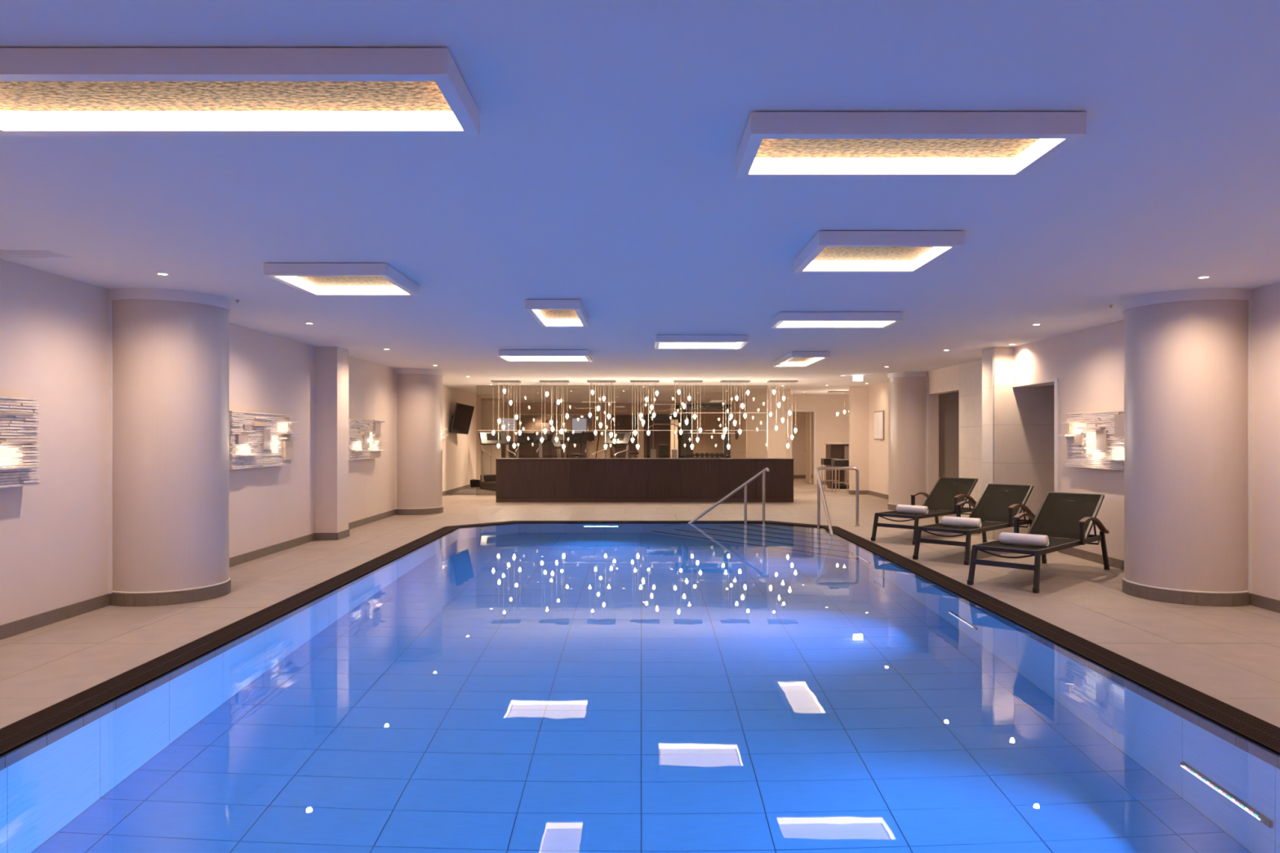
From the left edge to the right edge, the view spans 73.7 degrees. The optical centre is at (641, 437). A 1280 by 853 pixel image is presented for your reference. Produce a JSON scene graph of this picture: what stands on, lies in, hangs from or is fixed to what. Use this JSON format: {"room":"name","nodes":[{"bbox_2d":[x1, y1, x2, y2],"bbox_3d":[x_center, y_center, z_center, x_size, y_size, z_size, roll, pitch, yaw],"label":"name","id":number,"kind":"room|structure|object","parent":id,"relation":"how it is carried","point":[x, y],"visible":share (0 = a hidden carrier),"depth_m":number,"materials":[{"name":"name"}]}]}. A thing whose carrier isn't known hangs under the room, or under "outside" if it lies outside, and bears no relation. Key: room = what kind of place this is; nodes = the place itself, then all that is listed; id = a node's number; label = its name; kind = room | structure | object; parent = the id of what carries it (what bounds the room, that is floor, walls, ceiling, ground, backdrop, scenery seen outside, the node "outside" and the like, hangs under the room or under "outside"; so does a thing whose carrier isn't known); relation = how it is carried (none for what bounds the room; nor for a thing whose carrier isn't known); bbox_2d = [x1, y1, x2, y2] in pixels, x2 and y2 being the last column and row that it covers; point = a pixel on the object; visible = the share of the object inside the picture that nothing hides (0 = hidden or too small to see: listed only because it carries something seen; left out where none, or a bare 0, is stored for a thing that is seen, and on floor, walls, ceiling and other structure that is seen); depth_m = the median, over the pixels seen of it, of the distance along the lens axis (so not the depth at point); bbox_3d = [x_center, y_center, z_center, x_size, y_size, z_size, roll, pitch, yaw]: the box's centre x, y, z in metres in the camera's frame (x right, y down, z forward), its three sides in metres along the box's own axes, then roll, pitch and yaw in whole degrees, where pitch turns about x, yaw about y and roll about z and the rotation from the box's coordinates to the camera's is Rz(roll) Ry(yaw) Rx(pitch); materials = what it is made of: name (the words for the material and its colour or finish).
{"room":"spa","nodes":[
{"label":"spa","id":0,"kind":"room"},
{"bbox_2d":[108,287,231,606],"bbox_3d":[-4.480,0.090,8.080,1.076,2.820,1.076,0,0,0],"label":"column","id":1,"kind":"structure","parent":0,"point":[169,348],"depth_m":7.62,"materials":[{"name":"paint"}]},
{"bbox_2d":[0,258,395,625],"bbox_3d":[-4.950,0.090,7.000,0.400,2.820,20.000,0,0,0],"label":"wall","id":2,"kind":"structure","parent":0,"point":[54,328],"depth_m":7.30,"materials":[{"name":"paint"}]},
{"bbox_2d":[0,395,40,488],"bbox_3d":[-4.645,0.035,5.740,0.210,0.670,1.660,0,0,0],"label":"wall sculpture","id":3,"kind":"object","parent":2,"relation":"attached to","point":[18,415],"visible":1,"depth_m":6.36,"materials":[{"name":"stone"}]},
{"bbox_2d":[0,509,395,639],"bbox_3d":[-4.583,1.448,6.725,0.334,0.105,19.450,0,0,0],"label":"baseboard","id":4,"kind":"structure","parent":2,"relation":"attached to","point":[23,625],"depth_m":7.47,"materials":[{"name":"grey tile"}]},
{"bbox_2d":[229,410,302,469],"bbox_3d":[-4.630,0.035,10.500,0.240,0.670,1.680,0,0,0],"label":"wall sculpture","id":5,"kind":"object","parent":2,"relation":"attached to","point":[256,439],"visible":1,"depth_m":10.36,"materials":[{"name":"stone"}]},
{"bbox_2d":[348,417,387,460],"bbox_3d":[-4.645,0.035,14.430,0.210,0.670,1.660,0,0,0],"label":"wall sculpture","id":6,"kind":"object","parent":2,"relation":"attached to","point":[365,438],"visible":1,"depth_m":14.28,"materials":[{"name":"stone"}]},
{"bbox_2d":[315,346,348,533],"bbox_3d":[-4.590,0.090,12.675,0.320,2.820,0.490,0,0,0],"label":"column","id":7,"kind":"structure","parent":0,"point":[331,362],"depth_m":12.43,"materials":[{"name":"paint"}]},
{"bbox_2d":[395,368,443,515],"bbox_3d":[-4.480,0.090,16.930,1.076,2.820,1.076,0,0,0],"label":"column","id":8,"kind":"structure","parent":0,"point":[418,391],"depth_m":16.46,"materials":[{"name":"paint"}]},
{"bbox_2d":[442,385,480,491],"bbox_3d":[-5.220,0.090,22.000,0.300,2.820,10.000,0,0,0],"label":"wall","id":9,"kind":"structure","parent":0,"point":[461,453],"depth_m":23.76,"materials":[{"name":"paint"}]},
{"bbox_2d":[442,425,447,449],"bbox_3d":[-4.950,0.035,20.540,0.240,0.670,1.680,0,0,0],"label":"wall sculpture","id":10,"kind":"object","parent":9,"relation":"attached to","point":[442,425],"visible":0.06,"depth_m":21.24,"materials":[{"name":"stone"}]},
{"bbox_2d":[442,484,470,496],"bbox_3d":[-5.063,1.448,22.175,0.014,0.105,9.650,0,0,0],"label":"baseboard","id":11,"kind":"structure","parent":9,"relation":"attached to","point":[464,487],"depth_m":23.28,"materials":[{"name":"brown tile"}]},
{"bbox_2d":[449,402,474,434],"bbox_3d":[-4.897,-0.486,23.013,0.372,0.827,1.343,0,0,8],"label":"television","id":12,"kind":"object","parent":9,"relation":"attached to","point":[463,413],"visible":1,"depth_m":22.88,"materials":[{"name":"black plastic"}]},
{"bbox_2d":[501,403,723,457],"bbox_3d":[-2.100,0.090,33.100,12.600,2.820,0.200,0,0,0],"label":"wall","id":13,"kind":"structure","parent":0,"point":[708,422],"depth_m":33.00,"materials":[{"name":"beige paint"}]},
{"bbox_2d":[501,417,516,457],"bbox_3d":[-4.390,0.440,27.905,0.620,2.120,0.070,0,0,0],"label":"wall window","id":14,"kind":"structure","parent":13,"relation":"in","point":[510,424],"depth_m":27.87,"materials":[{"name":"white glass"}]},
{"bbox_2d":[512,413,593,442],"bbox_3d":[-3.400,-0.350,32.920,3.100,1.100,0.040,0,0,0],"label":"wall mirror","id":15,"kind":"object","parent":13,"relation":"attached to","point":[526,423],"visible":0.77,"depth_m":32.91,"materials":[{"name":"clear mirror"}]},
{"bbox_2d":[571,417,586,432],"bbox_3d":[-2.390,-0.300,32.867,0.620,0.900,0.046,0,0,0],"label":"wall display","id":16,"kind":"object","parent":15,"relation":"attached to","point":[578,424],"visible":0.56,"depth_m":32.84,"materials":[{"name":"grey metal"}]},
{"bbox_2d":[501,414,693,457],"bbox_3d":[-3.100,0.325,32.970,10.200,2.350,0.060,0,0,0],"label":"wainscot","id":17,"kind":"structure","parent":13,"relation":"attached to","point":[623,423],"depth_m":32.94,"materials":[{"name":"brown wood"}]},
{"bbox_2d":[0,0,1279,403],"bbox_3d":[0.500,-1.420,15.000,18.000,0.200,36.600,0,0,0],"label":"ceiling","id":18,"kind":"structure","parent":0,"point":[599,172],"depth_m":4.50,"materials":[{"name":"white paint"}]},
{"bbox_2d":[0,250,72,257],"bbox_3d":[-4.400,-1.317,6.150,0.440,0.006,0.240,0,0,0],"label":"ceiling vent","id":19,"kind":"object","parent":18,"relation":"in","point":[11,254],"visible":1,"depth_m":6.14,"materials":[{"name":"white metal"}]},
{"bbox_2d":[155,272,169,275],"bbox_3d":[-3.870,-1.317,6.900,0.100,0.006,0.100,0,0,0],"label":"recessed light","id":20,"kind":"object","parent":18,"relation":"in","point":[157,273],"visible":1,"depth_m":6.89,"materials":[{"name":"white paint"}]},
{"bbox_2d":[0,48,479,136],"bbox_3d":[-1.633,-1.272,3.176,1.955,0.094,0.589,0,0,0],"label":"lamp","id":21,"kind":"object","parent":18,"relation":"attached to","point":[44,91],"visible":1,"depth_m":3.21,"materials":[{"name":"white paint"}]},
{"bbox_2d":[263,262,418,296],"bbox_3d":[-2.392,-1.272,6.931,0.922,0.094,0.960,0,0,0],"label":"lamp","id":22,"kind":"object","parent":18,"relation":"attached to","point":[314,279],"visible":1,"depth_m":6.91,"materials":[{"name":"white paint"}]},
{"bbox_2d":[490,380,522,448],"bbox_3d":[-3.151,-0.518,20.000,0.699,1.604,0.320,0,0,0],"label":"chandelier","id":23,"kind":"object","parent":18,"relation":"hanging from","point":[493,433],"visible":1,"depth_m":19.95,"materials":[{"name":"white glass"}]},
{"bbox_2d":[498,349,591,361],"bbox_3d":[-1.476,-1.272,13.344,1.351,0.094,0.982,0,0,0],"label":"lamp","id":24,"kind":"object","parent":18,"relation":"attached to","point":[510,355],"visible":1,"depth_m":12.87,"materials":[{"name":"white paint"}]},
{"bbox_2d":[539,380,569,450],"bbox_3d":[-2.028,-0.506,20.000,0.691,1.628,0.320,0,0,0],"label":"chandelier","id":25,"kind":"object","parent":18,"relation":"hanging from","point":[547,393],"visible":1,"depth_m":19.98,"materials":[{"name":"white glass"}]},
{"bbox_2d":[524,299,588,327],"bbox_3d":[-0.848,-1.272,8.822,0.521,0.094,1.343,0,0,0],"label":"lamp","id":26,"kind":"object","parent":18,"relation":"attached to","point":[547,313],"visible":1,"depth_m":8.80,"materials":[{"name":"white paint"}]},
{"bbox_2d":[586,380,616,449],"bbox_3d":[-0.921,-0.506,20.000,0.678,1.628,0.320,0,0,0],"label":"chandelier","id":27,"kind":"object","parent":18,"relation":"hanging from","point":[595,433],"visible":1,"depth_m":20.02,"materials":[{"name":"white glass"}]},
{"bbox_2d":[630,380,659,449],"bbox_3d":[0.082,-0.506,20.000,0.677,1.628,0.320,0,0,0],"label":"chandelier","id":28,"kind":"object","parent":18,"relation":"hanging from","point":[648,433],"visible":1,"depth_m":20.00,"materials":[{"name":"white glass"}]},
{"bbox_2d":[672,380,702,449],"bbox_3d":[1.089,-0.506,20.000,0.683,1.628,0.320,0,0,0],"label":"chandelier","id":29,"kind":"object","parent":18,"relation":"hanging from","point":[678,392],"visible":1,"depth_m":19.99,"materials":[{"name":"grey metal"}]},
{"bbox_2d":[654,334,747,349],"bbox_3d":[0.779,-1.272,11.433,1.189,0.094,0.910,0,0,0],"label":"lamp","id":30,"kind":"object","parent":18,"relation":"attached to","point":[661,341],"visible":1,"depth_m":10.98,"materials":[{"name":"white paint"}]},
{"bbox_2d":[720,380,750,450],"bbox_3d":[2.199,-0.506,20.000,0.677,1.628,0.320,0,0,0],"label":"chandelier","id":31,"kind":"object","parent":18,"relation":"hanging from","point":[748,392],"visible":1,"depth_m":19.98,"materials":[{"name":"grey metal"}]},
{"bbox_2d":[767,380,798,448],"bbox_3d":[3.314,-0.518,20.000,0.686,1.604,0.320,0,0,0],"label":"chandelier","id":32,"kind":"object","parent":18,"relation":"hanging from","point":[789,413],"visible":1,"depth_m":19.95,"materials":[{"name":"white glass"}]},
{"bbox_2d":[773,351,830,366],"bbox_3d":[2.605,-1.272,14.007,0.586,0.094,1.786,0,0,0],"label":"lamp","id":33,"kind":"object","parent":18,"relation":"attached to","point":[794,358],"visible":1,"depth_m":13.78,"materials":[{"name":"white paint"}]},
{"bbox_2d":[770,311,902,328],"bbox_3d":[2.103,-1.272,9.286,1.294,0.094,0.637,0,0,0],"label":"lamp","id":34,"kind":"object","parent":18,"relation":"attached to","point":[783,319],"visible":1,"depth_m":8.97,"materials":[{"name":"white paint"}]},
{"bbox_2d":[827,391,848,416],"bbox_3d":[5.798,-0.952,24.600,0.795,0.736,0.320,0,0,0],"label":"cluster","id":35,"kind":"object","parent":18,"relation":"hanging from","point":[844,392],"visible":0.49,"depth_m":24.48,"materials":[{"name":"white glass"}]},
{"bbox_2d":[840,374,875,381],"bbox_3d":[4.620,-1.258,18.200,0.720,0.125,0.120,0,0,0],"label":"emergency light","id":36,"kind":"object","parent":18,"relation":"attached to","point":[855,377],"visible":1,"depth_m":18.17,"materials":[{"name":"white paint"}]},
{"bbox_2d":[853,375,862,381],"bbox_3d":[4.620,-1.252,18.200,0.200,0.113,0.070,0,0,0],"label":"diffuser","id":37,"kind":"object","parent":36,"relation":"attached to","point":[855,378],"depth_m":18.17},
{"bbox_2d":[793,231,964,272],"bbox_3d":[1.598,-1.272,5.902,0.926,0.094,0.917,0,0,0],"label":"lamp","id":38,"kind":"object","parent":18,"relation":"attached to","point":[828,251],"visible":1,"depth_m":5.91,"materials":[{"name":"white paint"}]},
{"bbox_2d":[735,111,1086,177],"bbox_3d":[1.121,-1.272,3.744,1.355,0.094,0.589,0,0,0],"label":"lamp","id":39,"kind":"object","parent":18,"relation":"attached to","point":[774,144],"visible":1,"depth_m":3.75,"materials":[{"name":"white paint"}]},
{"bbox_2d":[1196,275,1210,279],"bbox_3d":[4.640,-1.317,7.040,0.100,0.006,0.100,0,0,0],"label":"recessed light","id":40,"kind":"object","parent":18,"relation":"in","point":[1202,277],"visible":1,"depth_m":7.03,"materials":[{"name":"white paint"}]},
{"bbox_2d":[0,478,1279,728],"bbox_3d":[0.500,1.625,15.000,18.000,0.251,36.600,0,0,0],"label":"floor","id":41,"kind":"structure","parent":0,"point":[1229,655],"depth_m":7.43,"materials":[{"name":"brown tile"}]},
{"bbox_2d":[449,487,496,494],"bbox_3d":[-2.550,1.496,27.550,10.900,0.008,10.700,0,0,0],"label":"floor mat","id":42,"kind":"object","parent":41,"relation":"on","point":[473,491],"visible":0.07,"depth_m":23.26,"materials":[{"name":"brown"}]},
{"bbox_2d":[470,479,479,487],"bbox_3d":[-5.622,0.673,26.040,0.860,1.638,1.890,0,0,-29],"label":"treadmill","id":43,"kind":"object","parent":42,"relation":"on","point":[473,482],"visible":0.02,"depth_m":25.35,"materials":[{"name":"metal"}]},
{"bbox_2d":[480,398,502,474],"bbox_3d":[-5.440,0.130,27.310,1.960,2.740,0.140,0,0,0],"label":"folding screen","id":44,"kind":"object","parent":42,"relation":"on","point":[486,404],"visible":0.15,"depth_m":27.28,"materials":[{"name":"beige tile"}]},
{"bbox_2d":[478,431,515,491],"bbox_3d":[-3.922,0.673,24.239,0.860,1.638,1.890,0,0,-29],"label":"treadmill","id":45,"kind":"object","parent":42,"relation":"on","point":[487,482],"visible":0.66,"depth_m":24.73,"materials":[{"name":"grey metal"}]},
{"bbox_2d":[515,432,539,457],"bbox_3d":[-4.000,0.673,29.645,0.860,1.638,1.890,0,0,0],"label":"treadmill","id":46,"kind":"object","parent":42,"relation":"on","point":[526,437],"visible":0.25,"depth_m":30.38,"materials":[{"name":"grey metal"}]},
{"bbox_2d":[533,431,551,457],"bbox_3d":[-3.157,0.642,27.424,0.600,1.679,1.570,0,0,-17],"label":"elliptical trainer","id":47,"kind":"object","parent":42,"relation":"on","point":[537,436],"visible":0.33,"depth_m":27.74,"materials":[{"name":"grey metal"}]},
{"bbox_2d":[550,430,570,457],"bbox_3d":[-2.357,0.642,25.224,0.600,1.679,1.570,0,0,-17],"label":"elliptical trainer","id":48,"kind":"object","parent":42,"relation":"on","point":[554,434],"visible":0.21,"depth_m":25.55,"materials":[{"name":"grey metal"}]},
{"bbox_2d":[550,439,583,457],"bbox_3d":[-2.008,0.772,23.407,1.081,1.419,0.500,0,0,38],"label":"exercise bike","id":49,"kind":"object","parent":42,"relation":"on","point":[557,446],"visible":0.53,"depth_m":23.60,"materials":[{"name":"grey metal"}]},
{"bbox_2d":[563,432,586,457],"bbox_3d":[-2.300,0.673,29.445,0.860,1.638,1.890,0,0,0],"label":"treadmill","id":50,"kind":"object","parent":42,"relation":"on","point":[575,437],"visible":0.28,"depth_m":30.19,"materials":[{"name":"grey metal"}]},
{"bbox_2d":[580,431,599,457],"bbox_3d":[-1.557,0.642,26.424,0.600,1.679,1.570,0,0,-17],"label":"elliptical trainer","id":51,"kind":"object","parent":42,"relation":"on","point":[585,436],"visible":0.29,"depth_m":26.76,"materials":[{"name":"grey metal"}]},
{"bbox_2d":[591,431,631,457],"bbox_3d":[-1.078,0.673,24.239,0.860,1.638,1.890,0,0,29],"label":"treadmill","id":52,"kind":"object","parent":42,"relation":"on","point":[622,437],"visible":0.44,"depth_m":24.85,"materials":[{"name":"grey metal"}]},
{"bbox_2d":[608,444,639,457],"bbox_3d":[-0.509,0.772,25.594,1.081,1.419,0.500,0,0,-36],"label":"exercise bike","id":53,"kind":"object","parent":42,"relation":"on","point":[613,446],"visible":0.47,"depth_m":25.37,"materials":[{"name":"grey metal"}]},
{"bbox_2d":[646,413,681,457],"bbox_3d":[0.720,0.382,27.025,1.120,2.220,0.950,0,0,0],"label":"cable machine","id":54,"kind":"object","parent":42,"relation":"on","point":[664,450],"visible":0.55,"depth_m":27.13,"materials":[{"name":"grey metal"}]},
{"bbox_2d":[680,455,728,457],"bbox_3d":[1.750,1.002,23.737,1.300,0.998,0.473,0,0,0],"label":"dumbbell rack","id":55,"kind":"object","parent":42,"relation":"on","point":[682,456],"visible":0.3,"depth_m":23.50,"materials":[{"name":"grey metal"}]},
{"bbox_2d":[682,457,727,457],"bbox_3d":[1.750,0.572,23.620,1.240,0.020,0.240,0,0,0],"label":"shelf","id":56,"kind":"object","parent":55,"relation":"attached to","point":[682,457],"depth_m":23.50,"materials":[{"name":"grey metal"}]},
{"bbox_2d":[673,404,742,457],"bbox_3d":[1.950,0.262,25.495,2.000,2.460,1.310,0,0,0],"label":"power rack","id":57,"kind":"object","parent":42,"relation":"on","point":[725,406],"visible":0.77,"depth_m":25.05,"materials":[{"name":"black metal"}]},
{"bbox_2d":[475,385,767,496],"bbox_3d":[-0.494,0.092,21.700,7.412,2.815,0.040,0,0,0],"label":"glass wall","id":58,"kind":"structure","parent":41,"relation":"on","point":[766,385],"depth_m":21.69,"materials":[{"name":"beige"}]},
{"bbox_2d":[0,520,1279,756],"bbox_3d":[0.000,1.516,7.965,6.580,0.036,14.670,0,0,0],"label":"trim","id":59,"kind":"structure","parent":41,"relation":"on","point":[15,735],"depth_m":5.84,"materials":[{"name":"black tile"}]},
{"bbox_2d":[0,522,1279,852],"bbox_3d":[0.000,1.510,7.975,6.060,0.001,14.150,0,0,0],"label":"pool water","id":60,"kind":"object","parent":41,"relation":"in","point":[519,687],"visible":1,"depth_m":4.41,"materials":[{"name":"blue liquid"}]},
{"bbox_2d":[495,457,794,502],"bbox_3d":[0.080,1.000,19.956,6.850,1.000,0.728,0,0,0],"label":"bar counter","id":61,"kind":"object","parent":41,"relation":"on","point":[517,479],"depth_m":19.60,"materials":[{"name":"brown wood"}]},
{"bbox_2d":[495,457,794,459],"bbox_3d":[0.080,0.511,19.956,6.850,0.023,0.728,0,0,0],"label":"countertop","id":62,"kind":"structure","parent":61,"relation":"on","point":[499,458],"depth_m":19.59,"materials":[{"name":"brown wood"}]},
{"bbox_2d":[820,457,839,490],"bbox_3d":[5.320,1.050,24.000,0.460,0.900,0.420,0,0,0],"label":"bar stool","id":63,"kind":"object","parent":41,"relation":"on","point":[825,461],"visible":0.73,"depth_m":23.81,"materials":[{"name":"black leather"}]},
{"bbox_2d":[824,443,848,488],"bbox_3d":[6.080,0.840,25.017,1.280,1.320,0.727,0,0,0],"label":"bar cabinet","id":64,"kind":"object","parent":41,"relation":"on","point":[839,451],"visible":0.44,"depth_m":24.68,"materials":[{"name":"brown wood"}]},
{"bbox_2d":[815,466,860,534],"bbox_3d":[3.319,1.142,13.739,0.772,1.277,1.513,0,0,0],"label":"handrail","id":65,"kind":"object","parent":41,"relation":"on","point":[820,488],"visible":0.9,"depth_m":14.27,"materials":[{"name":"silver metal"}]},
{"bbox_2d":[831,459,848,493],"bbox_3d":[5.360,1.050,22.860,0.460,0.900,0.420,0,0,0],"label":"bar stool","id":66,"kind":"object","parent":41,"relation":"on","point":[835,463],"visible":0.85,"depth_m":22.67,"materials":[{"name":"brown wood"}]},
{"bbox_2d":[871,477,981,545],"bbox_3d":[4.310,1.075,12.840,2.111,0.850,0.748,0,0,-45],"label":"sun lounger","id":67,"kind":"object","parent":41,"relation":"on","point":[947,492],"visible":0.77,"depth_m":13.20,"materials":[{"name":"black"}]},
{"bbox_2d":[895,504,928,514],"bbox_3d":[3.964,1.060,12.494,0.135,0.119,0.470,0,0,-43],"label":"rolled towel","id":68,"kind":"object","parent":67,"relation":"on","point":[917,509],"visible":0.99,"depth_m":12.44,"materials":[{"name":"white fabric"}]},
{"bbox_2d":[912,483,1035,564],"bbox_3d":[4.320,1.075,10.970,2.111,0.850,0.748,0,0,-45],"label":"sun lounger","id":69,"kind":"object","parent":41,"relation":"on","point":[1000,503],"visible":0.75,"depth_m":11.32,"materials":[{"name":"black"}]},
{"bbox_2d":[941,515,982,528],"bbox_3d":[3.988,1.060,10.638,0.470,0.119,0.135,0,0,42],"label":"rolled towel","id":70,"kind":"object","parent":69,"relation":"on","point":[945,521],"visible":1,"depth_m":10.59,"materials":[{"name":"white fabric"}]},
{"bbox_2d":[967,492,1109,593],"bbox_3d":[4.300,1.075,9.170,2.111,0.850,0.748,0,0,-45],"label":"sun lounger","id":71,"kind":"object","parent":41,"relation":"on","point":[1072,517],"visible":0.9,"depth_m":9.53,"materials":[{"name":"black"}]},
{"bbox_2d":[999,532,1048,546],"bbox_3d":[3.954,1.060,8.823,0.470,0.119,0.135,0,0,43],"label":"rolled towel","id":72,"kind":"object","parent":71,"relation":"on","point":[1029,540],"visible":1,"depth_m":8.77,"materials":[{"name":"white fabric"}]},
{"bbox_2d":[637,404,678,457],"bbox_3d":[0.554,0.200,28.106,0.316,2.600,2.590,0,0,30],"label":"pillar","id":73,"kind":"structure","parent":0,"point":[641,428],"depth_m":29.00,"materials":[{"name":"paint"}]},
{"bbox_2d":[746,388,786,457],"bbox_3d":[3.440,0.090,23.500,1.080,2.820,0.200,0,0,0],"label":"wall","id":74,"kind":"structure","parent":0,"point":[756,402],"depth_m":23.40,"materials":[{"name":"paint"}]},
{"bbox_2d":[723,400,812,475],"bbox_3d":[5.500,0.090,31.100,5.000,2.820,0.200,0,0,0],"label":"wall","id":75,"kind":"structure","parent":0,"point":[738,446],"depth_m":31.00,"materials":[{"name":"paint"}]},
{"bbox_2d":[793,475,812,478],"bbox_3d":[4.700,1.440,30.980,3.400,0.120,0.040,0,0,0],"label":"baseboard","id":76,"kind":"structure","parent":75,"relation":"attached to","point":[794,476],"depth_m":30.96,"materials":[{"name":"tile"}]},
{"bbox_2d":[786,389,790,457],"bbox_3d":[4.010,0.090,25.400,0.220,2.820,3.600,0,0,0],"label":"wall","id":77,"kind":"structure","parent":0,"point":[788,417],"depth_m":23.60,"materials":[{"name":"paint"}]},
{"bbox_2d":[790,395,816,409],"bbox_3d":[5.115,-1.075,27.100,0.830,0.490,0.200,0,0,0],"label":"lintel","id":78,"kind":"object","parent":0,"point":[802,402],"visible":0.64,"depth_m":27.00,"materials":[{"name":"paint"}]},
{"bbox_2d":[816,395,848,484],"bbox_3d":[7.415,0.090,27.100,3.770,2.820,0.200,0,0,0],"label":"wall","id":79,"kind":"structure","parent":0,"point":[831,428],"depth_m":27.00,"materials":[{"name":"paint"}]},
{"bbox_2d":[790,409,816,484],"bbox_3d":[5.115,0.320,27.095,0.850,2.360,0.250,0,0,0],"label":"door frame","id":80,"kind":"structure","parent":79,"relation":"in","point":[814,411],"depth_m":26.97,"materials":[{"name":"white wood"}]},
{"bbox_2d":[804,412,811,484],"bbox_3d":[5.365,0.355,27.550,0.120,2.270,0.700,0,0,0],"label":"door leaf","id":81,"kind":"structure","parent":80,"relation":"attached to","point":[808,415],"depth_m":27.42,"materials":[{"name":"beige wood"}]},
{"bbox_2d":[848,386,868,490],"bbox_3d":[6.050,0.090,22.450,1.100,2.820,0.300,0,0,0],"label":"wall","id":82,"kind":"structure","parent":0,"point":[858,396],"depth_m":22.30,"materials":[{"name":"paint"}]},
{"bbox_2d":[868,382,888,494],"bbox_3d":[6.100,0.090,20.050,0.300,2.820,4.500,0,0,0],"label":"wall","id":83,"kind":"structure","parent":0,"point":[878,393],"depth_m":21.38,"materials":[{"name":"paint"}]},
{"bbox_2d":[848,489,888,499],"bbox_3d":[5.718,1.448,20.350,0.464,0.105,4.500,0,0,0],"label":"baseboard","id":84,"kind":"structure","parent":83,"relation":"attached to","point":[851,492],"depth_m":22.13,"materials":[{"name":"brown tile"}]},
{"bbox_2d":[873,410,884,440],"bbox_3d":[5.925,-0.275,21.300,0.050,0.750,0.840,0,0,0],"label":"framed notice","id":85,"kind":"object","parent":83,"relation":"attached to","point":[878,416],"visible":1,"depth_m":21.25,"materials":[{"name":"grey metal"}]},
{"bbox_2d":[887,371,928,510],"bbox_3d":[5.670,0.090,17.700,1.076,2.820,1.076,0,0,0],"label":"column","id":86,"kind":"structure","parent":0,"point":[908,391],"depth_m":17.27,"materials":[{"name":"paint"}]},
{"bbox_2d":[928,394,938,494],"bbox_3d":[5.874,0.090,17.475,0.212,2.820,0.650,0,0,0],"label":"wall","id":87,"kind":"structure","parent":0,"point":[933,399],"depth_m":17.15,"materials":[{"name":"paint"}]},
{"bbox_2d":[928,364,959,394],"bbox_3d":[5.874,-1.090,16.350,0.212,0.460,1.700,0,0,0],"label":"lintel","id":88,"kind":"object","parent":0,"point":[946,380],"visible":0.79,"depth_m":16.25,"materials":[{"name":"paint"}]},
{"bbox_2d":[938,391,959,510],"bbox_3d":[6.690,0.090,17.400,1.420,2.820,0.200,0,0,0],"label":"wall","id":89,"kind":"structure","parent":0,"point":[948,403],"depth_m":17.30,"materials":[{"name":"paint"}]},
{"bbox_2d":[959,359,982,517],"bbox_3d":[5.874,0.090,14.200,0.212,2.820,2.600,0,0,0],"label":"wall","id":90,"kind":"structure","parent":0,"point":[970,373],"depth_m":14.93,"materials":[{"name":"beige paint"}]},
{"bbox_2d":[982,346,1053,539],"bbox_3d":[6.374,0.090,12.694,2.452,2.820,0.412,0,0,0],"label":"wall","id":91,"kind":"structure","parent":0,"point":[1018,422],"depth_m":12.49,"materials":[{"name":"white paint"}]},
{"bbox_2d":[1013,336,1057,386],"bbox_3d":[5.600,-1.025,11.840,0.300,0.590,1.320,0,0,0],"label":"lintel","id":92,"kind":"object","parent":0,"point":[1036,361],"visible":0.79,"depth_m":11.80,"materials":[{"name":"paint"}]},
{"bbox_2d":[1057,282,1279,600],"bbox_3d":[5.600,0.090,4.090,0.300,2.820,14.180,0,0,0],"label":"wall","id":93,"kind":"structure","parent":0,"point":[1091,361],"depth_m":9.69,"materials":[{"name":"paint"}]},
{"bbox_2d":[1012,377,1058,551],"bbox_3d":[5.450,0.365,11.810,0.040,2.270,1.340,0,0,0],"label":"trim","id":94,"kind":"structure","parent":93,"relation":"attached to","point":[1055,380],"depth_m":11.18,"materials":[{"name":"white"}]},
{"bbox_2d":[1054,409,1124,470],"bbox_3d":[5.330,0.035,9.915,0.240,0.670,1.690,0,0,0],"label":"wall sculpture","id":95,"kind":"object","parent":93,"relation":"attached to","point":[1095,439],"visible":0.81,"depth_m":10.00,"materials":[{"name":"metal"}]},
{"bbox_2d":[1057,547,1279,613],"bbox_3d":[5.443,1.448,4.070,0.014,0.105,14.140,0,0,0],"label":"baseboard","id":96,"kind":"structure","parent":93,"relation":"attached to","point":[1267,603],"depth_m":9.73,"materials":[{"name":"brown tile"}]},
{"bbox_2d":[1122,287,1252,606],"bbox_3d":[5.170,0.090,8.080,1.076,2.820,1.076,0,0,0],"label":"column","id":97,"kind":"structure","parent":0,"point":[1188,353],"depth_m":7.64,"materials":[{"name":"paint"}]},
{"bbox_3d":[0.000,3.010,7.975,6.160,0.120,14.250,0,0,0],"label":"floor","id":98,"kind":"structure","parent":0,"visible":0},
{"bbox_3d":[1.603,2.328,13.453,2.865,1.245,3.190,0,0,0],"label":"stairs","id":99,"kind":"structure","parent":98,"relation":"on","visible":0},
{"bbox_2d":[688,467,768,523],"bbox_3d":[1.313,1.252,14.971,1.866,1.429,0.070,0,0,0],"label":"handrail","id":100,"kind":"object","parent":99,"relation":"on","point":[762,472],"visible":0.62,"depth_m":14.96,"materials":[{"name":"silver metal"}]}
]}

